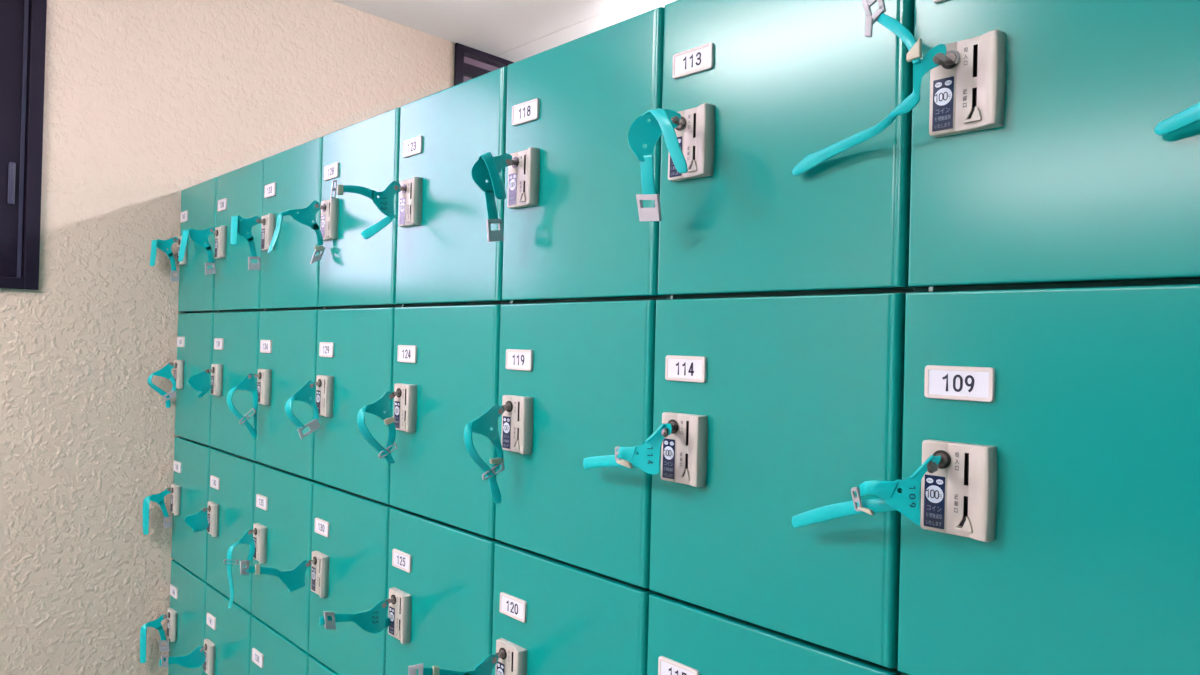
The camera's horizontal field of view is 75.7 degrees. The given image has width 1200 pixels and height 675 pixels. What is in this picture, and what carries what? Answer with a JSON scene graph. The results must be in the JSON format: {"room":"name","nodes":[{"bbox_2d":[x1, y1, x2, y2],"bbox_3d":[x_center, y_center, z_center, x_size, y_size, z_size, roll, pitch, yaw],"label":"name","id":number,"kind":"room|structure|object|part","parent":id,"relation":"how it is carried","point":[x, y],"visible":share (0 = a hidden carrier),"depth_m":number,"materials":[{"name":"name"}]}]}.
{"room":"changing room","nodes":[
{"label":"changing room","id":0,"kind":"room"},
{"bbox_2d":[0,0,454,674],"bbox_3d":[-2.591,0.098,0.889,8.600,2.474,0.120,2,0,-45],"label":"wall","id":1,"kind":"structure","parent":0,"point":[146,102],"depth_m":2.09,"materials":[{"name":"beige paint"}]},
{"bbox_2d":[0,0,46,289],"bbox_3d":[-1.847,-0.595,1.584,1.145,0.925,0.102,2,0,-45],"label":"window","id":2,"kind":"structure","parent":1,"relation":"in","point":[22,22],"depth_m":1.93,"materials":[{"name":"brown metal"}]},
{"bbox_3d":[-1.841,-0.594,1.579,1.085,0.867,0.042,2,0,-45],"label":"sash","id":3,"kind":"part","parent":2,"relation":"part of","materials":[{"name":"brown metal"}]},
{"bbox_2d":[454,43,513,85],"bbox_3d":[-0.315,-0.858,3.112,0.720,0.423,0.122,2,0,-45],"label":"window","id":4,"kind":"structure","parent":1,"relation":"in","point":[470,63],"depth_m":2.89,"materials":[{"name":"brown metal"}]},
{"bbox_3d":[-0.300,-0.863,3.097,0.652,0.365,0.044,2,0,-45],"label":"rail","id":5,"kind":"part","parent":4,"relation":"part of","materials":[{"name":"brown metal"}]},
{"bbox_3d":[-0.301,-0.863,3.099,0.660,0.373,0.004,2,0,-45],"label":"pane","id":6,"kind":"part","parent":4,"relation":"part of","materials":[{"name":"pink"}]},
{"bbox_2d":[332,0,675,62],"bbox_3d":[-0.662,-1.154,-1.017,8.800,0.100,5.510,2,0,-45],"label":"ceiling","id":7,"kind":"structure","parent":0,"point":[514,31],"depth_m":2.60,"materials":[{"name":"white paint"}]},
{"bbox_3d":[-0.725,1.419,-1.033,8.800,0.100,5.510,2,0,-45],"label":"floor","id":8,"kind":"structure","parent":0,"visible":0},
{"bbox_3d":[0.722,1.181,0.530,0.475,0.346,0.300,2,0,-45],"label":"locker","id":9,"kind":"object","parent":8,"relation":"on","visible":0},
{"bbox_3d":[0.730,0.834,0.532,0.475,0.347,0.300,2,0,-45],"label":"locker","id":10,"kind":"object","parent":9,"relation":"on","visible":0},
{"bbox_3d":[0.739,0.486,0.535,0.475,0.347,0.300,2,0,-45],"label":"locker","id":11,"kind":"object","parent":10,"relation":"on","visible":0},
{"bbox_3d":[0.747,0.139,0.537,0.475,0.348,0.300,2,0,-45],"label":"locker","id":12,"kind":"object","parent":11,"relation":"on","visible":0},
{"bbox_3d":[0.756,-0.208,0.539,0.475,0.345,0.300,2,0,-45],"label":"locker","id":13,"kind":"object","parent":12,"relation":"on","visible":0},
{"bbox_2d":[1155,102,1199,134],"bbox_3d":[0.448,-0.192,0.495,0.037,0.095,0.155,2,0,-45],"label":"key","id":14,"kind":"object","parent":13,"relation":"attached to","point":[1190,115],"visible":1,"depth_m":0.55,"materials":[{"name":"teal plastic"}]},
{"bbox_3d":[0.511,1.177,0.743,0.475,0.346,0.300,2,0,-45],"label":"locker","id":15,"kind":"object","parent":8,"relation":"on","visible":0},
{"bbox_3d":[0.519,0.830,0.746,0.475,0.347,0.300,2,0,-45],"label":"locker","id":16,"kind":"object","parent":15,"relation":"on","visible":0},
{"bbox_3d":[0.527,0.482,0.748,0.475,0.347,0.300,2,0,-45],"label":"locker","id":17,"kind":"object","parent":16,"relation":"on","visible":0},
{"bbox_2d":[897,279,1199,674],"bbox_3d":[0.536,0.135,0.750,0.475,0.348,0.300,2,0,-45],"label":"locker","id":18,"kind":"object","parent":17,"relation":"on","point":[1058,531],"visible":0.99,"depth_m":0.61,"materials":[{"name":"teal metal"}]},
{"bbox_2d":[792,455,941,527],"bbox_3d":[0.231,0.141,0.691,0.144,0.089,0.042,1,0,39],"label":"key","id":19,"kind":"object","parent":18,"relation":"attached to","point":[907,502],"visible":1,"depth_m":0.66,"materials":[{"name":"teal plastic"}]},
{"bbox_3d":[0.308,0.039,0.664,0.004,0.029,0.058,2,0,-45],"label":"number plate","id":20,"kind":"part","parent":18,"relation":"part of","materials":[{"name":"white plastic"}]},
{"bbox_2d":[908,0,1199,287],"bbox_3d":[0.544,-0.212,0.752,0.475,0.345,0.300,2,0,-45],"label":"locker","id":21,"kind":"object","parent":18,"relation":"on","point":[1038,156],"visible":0.99,"depth_m":0.62,"materials":[{"name":"teal metal"}]},
{"bbox_2d":[792,0,952,175],"bbox_3d":[0.239,-0.239,0.706,0.041,0.157,0.160,2,0,-45],"label":"key","id":22,"kind":"object","parent":21,"relation":"attached to","point":[935,57],"visible":1,"depth_m":0.68,"materials":[{"name":"teal plastic"}]},
{"bbox_3d":[0.317,-0.311,0.666,0.004,0.029,0.058,2,0,-45],"label":"number plate","id":23,"kind":"part","parent":21,"relation":"part of","materials":[{"name":"white plastic"}]},
{"bbox_3d":[0.299,1.173,0.956,0.475,0.346,0.300,2,0,-45],"label":"locker","id":24,"kind":"object","parent":8,"relation":"on","visible":0},
{"bbox_3d":[0.308,0.826,0.959,0.475,0.347,0.300,2,0,-45],"label":"locker","id":25,"kind":"object","parent":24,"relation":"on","visible":0},
{"bbox_2d":[647,592,902,674],"bbox_3d":[0.316,0.479,0.961,0.475,0.347,0.300,2,0,-45],"label":"locker","id":26,"kind":"object","parent":25,"relation":"on","point":[685,638],"visible":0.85,"depth_m":0.83,"materials":[{"name":"teal metal"}]},
{"bbox_3d":[0.088,0.384,0.875,0.004,0.029,0.058,2,0,-45],"label":"number plate","id":27,"kind":"part","parent":26,"relation":"part of","materials":[{"name":"white plastic"}]},
{"bbox_2d":[649,288,914,667],"bbox_3d":[0.325,0.131,0.963,0.475,0.348,0.300,2,0,-45],"label":"locker","id":28,"kind":"object","parent":26,"relation":"on","point":[781,405],"visible":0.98,"depth_m":0.79,"materials":[{"name":"teal metal"}]},
{"bbox_2d":[583,423,673,474],"bbox_3d":[0.026,0.128,0.897,0.149,0.071,0.042,1,0,38],"label":"key","id":29,"kind":"object","parent":28,"relation":"attached to","point":[648,459],"visible":1,"depth_m":0.86,"materials":[{"name":"teal plastic"}]},
{"bbox_3d":[0.097,0.035,0.877,0.004,0.029,0.058,2,0,-45],"label":"number plate","id":30,"kind":"part","parent":28,"relation":"part of","materials":[{"name":"white plastic"}]},
{"bbox_2d":[658,0,914,295],"bbox_3d":[0.333,-0.216,0.965,0.475,0.345,0.300,2,0,-45],"label":"locker","id":31,"kind":"object","parent":28,"relation":"on","point":[757,88],"visible":0.66,"depth_m":0.80,"materials":[{"name":"teal metal"}]},
{"bbox_2d":[628,108,687,220],"bbox_3d":[0.061,-0.189,0.836,0.062,0.120,0.094,1,0,2],"label":"key","id":32,"kind":"object","parent":31,"relation":"attached to","point":[641,132],"visible":1,"depth_m":0.84,"materials":[{"name":"teal plastic"}]},
{"bbox_3d":[0.105,-0.315,0.879,0.004,0.029,0.058,2,0,-45],"label":"number plate","id":33,"kind":"part","parent":31,"relation":"part of","materials":[{"name":"white plastic"}]},
{"bbox_3d":[0.088,1.169,1.170,0.475,0.346,0.300,2,0,-45],"label":"locker","id":34,"kind":"object","parent":8,"relation":"on","visible":0},
{"bbox_3d":[0.097,0.822,1.172,0.475,0.347,0.300,2,0,-45],"label":"locker","id":35,"kind":"object","parent":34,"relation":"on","visible":0},
{"bbox_2d":[492,542,654,674],"bbox_3d":[0.105,0.475,1.174,0.475,0.347,0.300,2,0,-45],"label":"locker","id":36,"kind":"object","parent":35,"relation":"on","point":[551,616],"visible":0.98,"depth_m":1.02,"materials":[{"name":"teal metal"}]},
{"bbox_2d":[408,652,501,674],"bbox_3d":[-0.189,0.457,1.037,0.151,0.071,0.012,2,0,-43],"label":"key","id":37,"kind":"object","parent":36,"relation":"attached to","point":[485,667],"visible":1,"depth_m":1.04,"materials":[{"name":"teal plastic"}]},
{"bbox_3d":[-0.123,0.380,1.088,0.004,0.029,0.058,2,0,-45],"label":"number plate","id":38,"kind":"part","parent":36,"relation":"part of","materials":[{"name":"white plastic"}]},
{"bbox_2d":[495,296,665,587],"bbox_3d":[0.114,0.127,1.176,0.475,0.348,0.300,2,0,-45],"label":"locker","id":39,"kind":"object","parent":36,"relation":"on","point":[576,376],"visible":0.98,"depth_m":1.00,"materials":[{"name":"teal metal"}]},
{"bbox_2d":[464,405,508,503],"bbox_3d":[-0.154,0.162,1.067,0.074,0.138,0.013,2,0,-45],"label":"wristband","id":40,"kind":"object","parent":39,"relation":"attached to","point":[482,425],"visible":1,"depth_m":1.07,"materials":[{"name":"teal plastic"}]},
{"bbox_3d":[-0.114,0.032,1.090,0.004,0.029,0.058,2,0,-45],"label":"number plate","id":41,"kind":"part","parent":39,"relation":"part of","materials":[{"name":"white plastic"}]},
{"bbox_2d":[502,7,664,300],"bbox_3d":[0.122,-0.220,1.178,0.475,0.345,0.300,2,0,-45],"label":"locker","id":42,"kind":"object","parent":39,"relation":"on","point":[573,229],"visible":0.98,"depth_m":1.01,"materials":[{"name":"teal metal"}]},
{"bbox_2d":[471,152,514,241],"bbox_3d":[-0.143,-0.195,1.064,0.076,0.127,0.019,2,0,-45],"label":"key","id":43,"kind":"object","parent":42,"relation":"attached to","point":[488,167],"visible":1,"depth_m":1.06,"materials":[{"name":"teal plastic"}]},
{"bbox_3d":[-0.106,-0.318,1.092,0.004,0.029,0.058,2,0,-45],"label":"number plate","id":44,"kind":"part","parent":42,"relation":"part of","materials":[{"name":"white plastic"}]},
{"bbox_3d":[-0.123,1.165,1.383,0.475,0.346,0.300,2,0,-45],"label":"locker","id":45,"kind":"object","parent":8,"relation":"on","visible":0},
{"bbox_3d":[-0.114,0.818,1.385,0.475,0.347,0.300,2,0,-45],"label":"locker","id":46,"kind":"object","parent":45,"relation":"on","visible":0},
{"bbox_2d":[385,507,501,674],"bbox_3d":[-0.106,0.471,1.387,0.475,0.347,0.300,2,0,-45],"label":"locker","id":47,"kind":"object","parent":46,"relation":"on","point":[440,586],"visible":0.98,"depth_m":1.23,"materials":[{"name":"teal metal"}]},
{"bbox_2d":[319,598,392,632],"bbox_3d":[-0.393,0.461,1.258,0.014,0.058,0.137,1,0,40],"label":"key","id":48,"kind":"object","parent":47,"relation":"attached to","point":[374,620],"visible":1,"depth_m":1.27,"materials":[{"name":"teal plastic"}]},
{"bbox_3d":[-0.334,0.376,1.301,0.004,0.029,0.058,2,0,-45],"label":"number plate","id":49,"kind":"part","parent":47,"relation":"part of","materials":[{"name":"white plastic"}]},
{"bbox_2d":[390,301,510,537],"bbox_3d":[-0.098,0.123,1.389,0.475,0.348,0.300,2,0,-45],"label":"locker","id":50,"kind":"object","parent":47,"relation":"on","point":[446,357],"visible":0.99,"depth_m":1.22,"materials":[{"name":"teal metal"}]},
{"bbox_2d":[357,391,397,463],"bbox_3d":[-0.365,0.150,1.280,0.074,0.121,0.014,2,0,-45],"label":"wristband","id":51,"kind":"object","parent":50,"relation":"attached to","point":[376,408],"visible":1,"depth_m":1.28,"materials":[{"name":"teal plastic"}]},
{"bbox_3d":[-0.325,0.028,1.303,0.004,0.029,0.058,2,0,-45],"label":"number plate","id":52,"kind":"part","parent":50,"relation":"part of","materials":[{"name":"white plastic"}]},
{"bbox_2d":[396,66,507,304],"bbox_3d":[-0.089,-0.224,1.391,0.475,0.345,0.300,2,0,-45],"label":"locker","id":53,"kind":"object","parent":50,"relation":"on","point":[445,255],"visible":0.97,"depth_m":1.23,"materials":[{"name":"teal metal"}]},
{"bbox_2d":[330,180,403,238],"bbox_3d":[-0.377,-0.211,1.261,0.131,0.104,0.015,2,0,-45],"label":"key","id":54,"kind":"object","parent":53,"relation":"attached to","point":[384,203],"visible":1,"depth_m":1.27,"materials":[{"name":"teal plastic"}]},
{"bbox_3d":[-0.317,-0.322,1.305,0.004,0.029,0.058,2,0,-45],"label":"number plate","id":55,"kind":"part","parent":53,"relation":"part of","materials":[{"name":"white plastic"}]},
{"bbox_3d":[-0.334,1.161,1.596,0.475,0.346,0.300,2,0,-45],"label":"locker","id":56,"kind":"object","parent":8,"relation":"on","visible":0},
{"bbox_2d":[308,655,338,674],"bbox_3d":[-0.326,0.814,1.598,0.475,0.347,0.300,2,0,-45],"label":"locker","id":57,"kind":"object","parent":56,"relation":"on","point":[315,667],"visible":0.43,"depth_m":1.52,"materials":[{"name":"teal metal"}]},
{"bbox_2d":[309,482,394,674],"bbox_3d":[-0.317,0.467,1.600,0.475,0.347,0.300,2,0,-45],"label":"locker","id":58,"kind":"object","parent":57,"relation":"on","point":[350,531],"visible":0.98,"depth_m":1.44,"materials":[{"name":"teal metal"}]},
{"bbox_2d":[240,560,313,592],"bbox_3d":[-0.610,0.450,1.466,0.011,0.078,0.145,1,0,43],"label":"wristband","id":59,"kind":"object","parent":58,"relation":"attached to","point":[294,579],"visible":1,"depth_m":1.48,"materials":[{"name":"teal plastic"}]},
{"bbox_3d":[-0.545,0.372,1.514,0.004,0.029,0.058,2,0,-45],"label":"number plate","id":60,"kind":"part","parent":58,"relation":"part of","materials":[{"name":"white plastic"}]},
{"bbox_2d":[313,305,401,503],"bbox_3d":[-0.309,0.119,1.602,0.475,0.348,0.300,2,0,-45],"label":"locker","id":61,"kind":"object","parent":58,"relation":"on","point":[355,345],"visible":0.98,"depth_m":1.44,"materials":[{"name":"teal metal"}]},
{"bbox_2d":[285,381,320,438],"bbox_3d":[-0.574,0.140,1.495,0.067,0.112,0.014,2,0,-45],"label":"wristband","id":62,"kind":"object","parent":61,"relation":"attached to","point":[306,392],"visible":1,"depth_m":1.50,"materials":[{"name":"teal plastic"}]},
{"bbox_3d":[-0.536,0.024,1.516,0.004,0.029,0.058,2,0,-45],"label":"number plate","id":63,"kind":"part","parent":61,"relation":"part of","materials":[{"name":"white plastic"}]},
{"bbox_2d":[318,107,400,306],"bbox_3d":[-0.300,-0.227,1.604,0.475,0.345,0.300,2,0,-45],"label":"locker","id":64,"kind":"object","parent":61,"relation":"on","point":[354,270],"visible":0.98,"depth_m":1.44,"materials":[{"name":"teal metal"}]},
{"bbox_2d":[267,200,324,263],"bbox_3d":[-0.581,-0.206,1.484,0.109,0.124,0.010,2,0,-45],"label":"key","id":65,"kind":"object","parent":64,"relation":"attached to","point":[305,216],"visible":1,"depth_m":1.50,"materials":[{"name":"teal plastic"}]},
{"bbox_3d":[-0.528,-0.326,1.518,0.004,0.029,0.058,2,0,-45],"label":"number plate","id":66,"kind":"part","parent":64,"relation":"part of","materials":[{"name":"white plastic"}]},
{"bbox_3d":[-0.545,1.158,1.809,0.475,0.346,0.300,2,0,-45],"label":"locker","id":67,"kind":"object","parent":8,"relation":"on","visible":0},
{"bbox_2d":[250,616,310,674],"bbox_3d":[-0.537,0.810,1.811,0.475,0.347,0.300,2,0,-45],"label":"locker","id":68,"kind":"object","parent":67,"relation":"on","point":[271,652],"visible":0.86,"depth_m":1.67,"materials":[{"name":"teal metal"}]},
{"bbox_3d":[-0.765,0.716,1.725,0.004,0.029,0.058,2,0,-45],"label":"number plate","id":69,"kind":"part","parent":68,"relation":"part of","materials":[{"name":"white plastic"}]},
{"bbox_2d":[251,463,317,651],"bbox_3d":[-0.528,0.463,1.813,0.475,0.347,0.300,2,0,-45],"label":"locker","id":70,"kind":"object","parent":68,"relation":"on","point":[283,500],"visible":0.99,"depth_m":1.65,"materials":[{"name":"teal metal"}]},
{"bbox_2d":[224,530,254,607],"bbox_3d":[-0.796,0.511,1.705,0.069,0.166,0.011,2,0,-45],"label":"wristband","id":71,"kind":"object","parent":70,"relation":"attached to","point":[248,538],"visible":0.93,"depth_m":1.70,"materials":[{"name":"teal plastic"}]},
{"bbox_3d":[-0.756,0.368,1.727,0.004,0.029,0.058,2,0,-45],"label":"number plate","id":72,"kind":"part","parent":70,"relation":"part of","materials":[{"name":"white plastic"}]},
{"bbox_2d":[256,307,323,479],"bbox_3d":[-0.520,0.115,1.815,0.475,0.348,0.300,2,0,-45],"label":"locker","id":73,"kind":"object","parent":70,"relation":"on","point":[287,352],"visible":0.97,"depth_m":1.66,"materials":[{"name":"teal metal"}]},
{"bbox_2d":[227,373,258,438],"bbox_3d":[-0.787,0.153,1.707,0.070,0.147,0.013,2,0,-45],"label":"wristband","id":74,"kind":"object","parent":73,"relation":"attached to","point":[248,384],"visible":1,"depth_m":1.71,"materials":[{"name":"teal plastic"}]},
{"bbox_3d":[-0.748,0.020,1.729,0.004,0.029,0.058,2,0,-45],"label":"number plate","id":75,"kind":"part","parent":73,"relation":"part of","materials":[{"name":"white plastic"}]},
{"bbox_2d":[260,137,322,308],"bbox_3d":[-0.511,-0.231,1.817,0.475,0.345,0.300,2,0,-45],"label":"locker","id":76,"kind":"object","parent":73,"relation":"on","point":[292,180],"visible":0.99,"depth_m":1.65,"materials":[{"name":"teal metal"}]},
{"bbox_2d":[230,215,262,269],"bbox_3d":[-0.778,-0.210,1.709,0.070,0.121,0.018,2,0,-45],"label":"key","id":77,"kind":"object","parent":76,"relation":"attached to","point":[238,227],"visible":1,"depth_m":1.71,"materials":[{"name":"teal plastic"}]},
{"bbox_3d":[-0.739,-0.330,1.731,0.004,0.029,0.058,2,0,-45],"label":"number plate","id":78,"kind":"part","parent":76,"relation":"part of","materials":[{"name":"white plastic"}]},
{"bbox_3d":[-0.756,1.154,2.022,0.475,0.346,0.300,2,0,-45],"label":"locker","id":79,"kind":"object","parent":8,"relation":"on","visible":0},
{"bbox_2d":[203,584,253,674],"bbox_3d":[-0.748,0.807,2.024,0.475,0.347,0.300,2,0,-45],"label":"locker","id":80,"kind":"object","parent":79,"relation":"on","point":[227,641],"visible":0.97,"depth_m":1.87,"materials":[{"name":"teal metal"}]},
{"bbox_2d":[159,646,204,667],"bbox_3d":[-1.026,0.795,1.903,0.006,0.054,0.108,1,0,44],"label":"key","id":81,"kind":"object","parent":80,"relation":"attached to","point":[196,658],"visible":1,"depth_m":1.91,"materials":[{"name":"teal plastic"}]},
{"bbox_3d":[-0.976,0.712,1.938,0.004,0.029,0.058,2,0,-45],"label":"number plate","id":82,"kind":"part","parent":80,"relation":"part of","materials":[{"name":"white plastic"}]},
{"bbox_2d":[206,448,259,612],"bbox_3d":[-0.740,0.459,2.026,0.475,0.347,0.300,2,0,-45],"label":"locker","id":83,"kind":"object","parent":80,"relation":"on","point":[230,514],"visible":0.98,"depth_m":1.87,"materials":[{"name":"teal metal"}]},
{"bbox_2d":[184,508,208,531],"bbox_3d":[-1.003,0.455,1.922,0.010,0.058,0.061,1,0,40],"label":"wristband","id":84,"kind":"object","parent":83,"relation":"attached to","point":[197,522],"visible":1,"depth_m":1.92,"materials":[{"name":"teal plastic"}]},
{"bbox_3d":[-0.967,0.364,1.940,0.004,0.029,0.058,2,0,-45],"label":"number plate","id":85,"kind":"part","parent":83,"relation":"part of","materials":[{"name":"white plastic"}]},
{"bbox_2d":[210,309,267,460],"bbox_3d":[-0.731,0.112,2.028,0.475,0.348,0.300,2,0,-45],"label":"locker","id":86,"kind":"object","parent":83,"relation":"on","point":[235,332],"visible":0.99,"depth_m":1.87,"materials":[{"name":"teal metal"}]},
{"bbox_2d":[188,369,212,396],"bbox_3d":[-0.994,0.114,1.923,0.006,0.071,0.063,1,0,41],"label":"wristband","id":87,"kind":"object","parent":86,"relation":"attached to","point":[200,382],"visible":1,"depth_m":1.92,"materials":[{"name":"teal plastic"}]},
{"bbox_3d":[-0.959,0.016,1.942,0.004,0.029,0.058,2,0,-45],"label":"number plate","id":88,"kind":"part","parent":86,"relation":"part of","materials":[{"name":"white plastic"}]},
{"bbox_2d":[214,159,263,310],"bbox_3d":[-0.723,-0.235,2.030,0.475,0.345,0.300,2,0,-45],"label":"locker","id":89,"kind":"object","parent":86,"relation":"on","point":[239,191],"visible":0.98,"depth_m":1.87,"materials":[{"name":"teal metal"}]},
{"bbox_2d":[178,227,215,274],"bbox_3d":[-0.996,-0.217,1.916,0.088,0.121,0.018,2,0,-45],"label":"key","id":90,"kind":"object","parent":89,"relation":"attached to","point":[199,237],"visible":1,"depth_m":1.92,"materials":[{"name":"teal plastic"}]},
{"bbox_3d":[-0.950,-0.334,1.944,0.004,0.029,0.058,2,0,-45],"label":"number plate","id":91,"kind":"part","parent":89,"relation":"part of","materials":[{"name":"white plastic"}]},
{"bbox_3d":[-0.964,1.150,2.231,0.475,0.346,0.289,2,0,-45],"label":"locker","id":92,"kind":"object","parent":8,"relation":"on","visible":0},
{"bbox_2d":[167,560,207,674],"bbox_3d":[-0.956,0.803,2.233,0.475,0.347,0.289,2,0,-45],"label":"locker","id":93,"kind":"object","parent":92,"relation":"on","point":[186,613],"visible":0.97,"depth_m":2.08,"materials":[{"name":"teal metal"}]},
{"bbox_2d":[140,614,168,662],"bbox_3d":[-1.226,0.829,2.129,0.072,0.122,0.019,2,0,-45],"label":"key","id":94,"kind":"object","parent":93,"relation":"attached to","point":[156,623],"visible":1,"depth_m":2.12,"materials":[{"name":"teal plastic"}]},
{"bbox_3d":[-1.187,0.708,2.151,0.004,0.029,0.058,2,0,-45],"label":"number plate","id":95,"kind":"part","parent":93,"relation":"part of","materials":[{"name":"white plastic"}]},
{"bbox_2d":[170,436,213,580],"bbox_3d":[-0.947,0.456,2.235,0.475,0.347,0.289,2,0,-45],"label":"locker","id":96,"kind":"object","parent":93,"relation":"on","point":[191,463],"visible":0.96,"depth_m":2.08,"materials":[{"name":"teal metal"}]},
{"bbox_2d":[143,488,171,534],"bbox_3d":[-1.218,0.479,2.130,0.073,0.123,0.019,2,0,-45],"label":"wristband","id":97,"kind":"object","parent":96,"relation":"attached to","point":[158,498],"visible":1,"depth_m":2.13,"materials":[{"name":"teal plastic"}]},
{"bbox_3d":[-1.179,0.360,2.153,0.004,0.029,0.058,2,0,-45],"label":"number plate","id":98,"kind":"part","parent":96,"relation":"part of","materials":[{"name":"white plastic"}]},
{"bbox_2d":[174,311,221,445],"bbox_3d":[-0.939,0.108,2.237,0.475,0.348,0.289,2,0,-45],"label":"locker","id":99,"kind":"object","parent":96,"relation":"on","point":[195,329],"visible":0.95,"depth_m":2.08,"materials":[{"name":"teal metal"}]},
{"bbox_2d":[147,362,175,407],"bbox_3d":[-1.208,0.132,2.132,0.071,0.126,0.010,2,0,-43],"label":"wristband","id":100,"kind":"object","parent":99,"relation":"attached to","point":[165,372],"visible":1,"depth_m":2.14,"materials":[{"name":"teal plastic"}]},
{"bbox_3d":[-1.170,0.012,2.155,0.004,0.029,0.058,2,0,-45],"label":"number plate","id":101,"kind":"part","parent":99,"relation":"part of","materials":[{"name":"white plastic"}]},
{"bbox_2d":[177,177,217,311],"bbox_3d":[-0.930,-0.239,2.240,0.475,0.345,0.289,2,0,-45],"label":"locker","id":102,"kind":"object","parent":99,"relation":"on","point":[199,201],"visible":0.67,"depth_m":2.08,"materials":[{"name":"teal metal"}]},
{"bbox_2d":[150,237,178,281],"bbox_3d":[-1.201,-0.218,2.135,0.073,0.125,0.018,2,0,-45],"label":"key","id":103,"kind":"object","parent":102,"relation":"attached to","point":[163,245],"visible":1,"depth_m":2.14,"materials":[{"name":"teal plastic"}]},
{"bbox_3d":[-1.161,-0.338,2.157,0.004,0.029,0.058,2,0,-45],"label":"number plate","id":104,"kind":"part","parent":102,"relation":"part of","materials":[{"name":"white plastic"}]}
]}

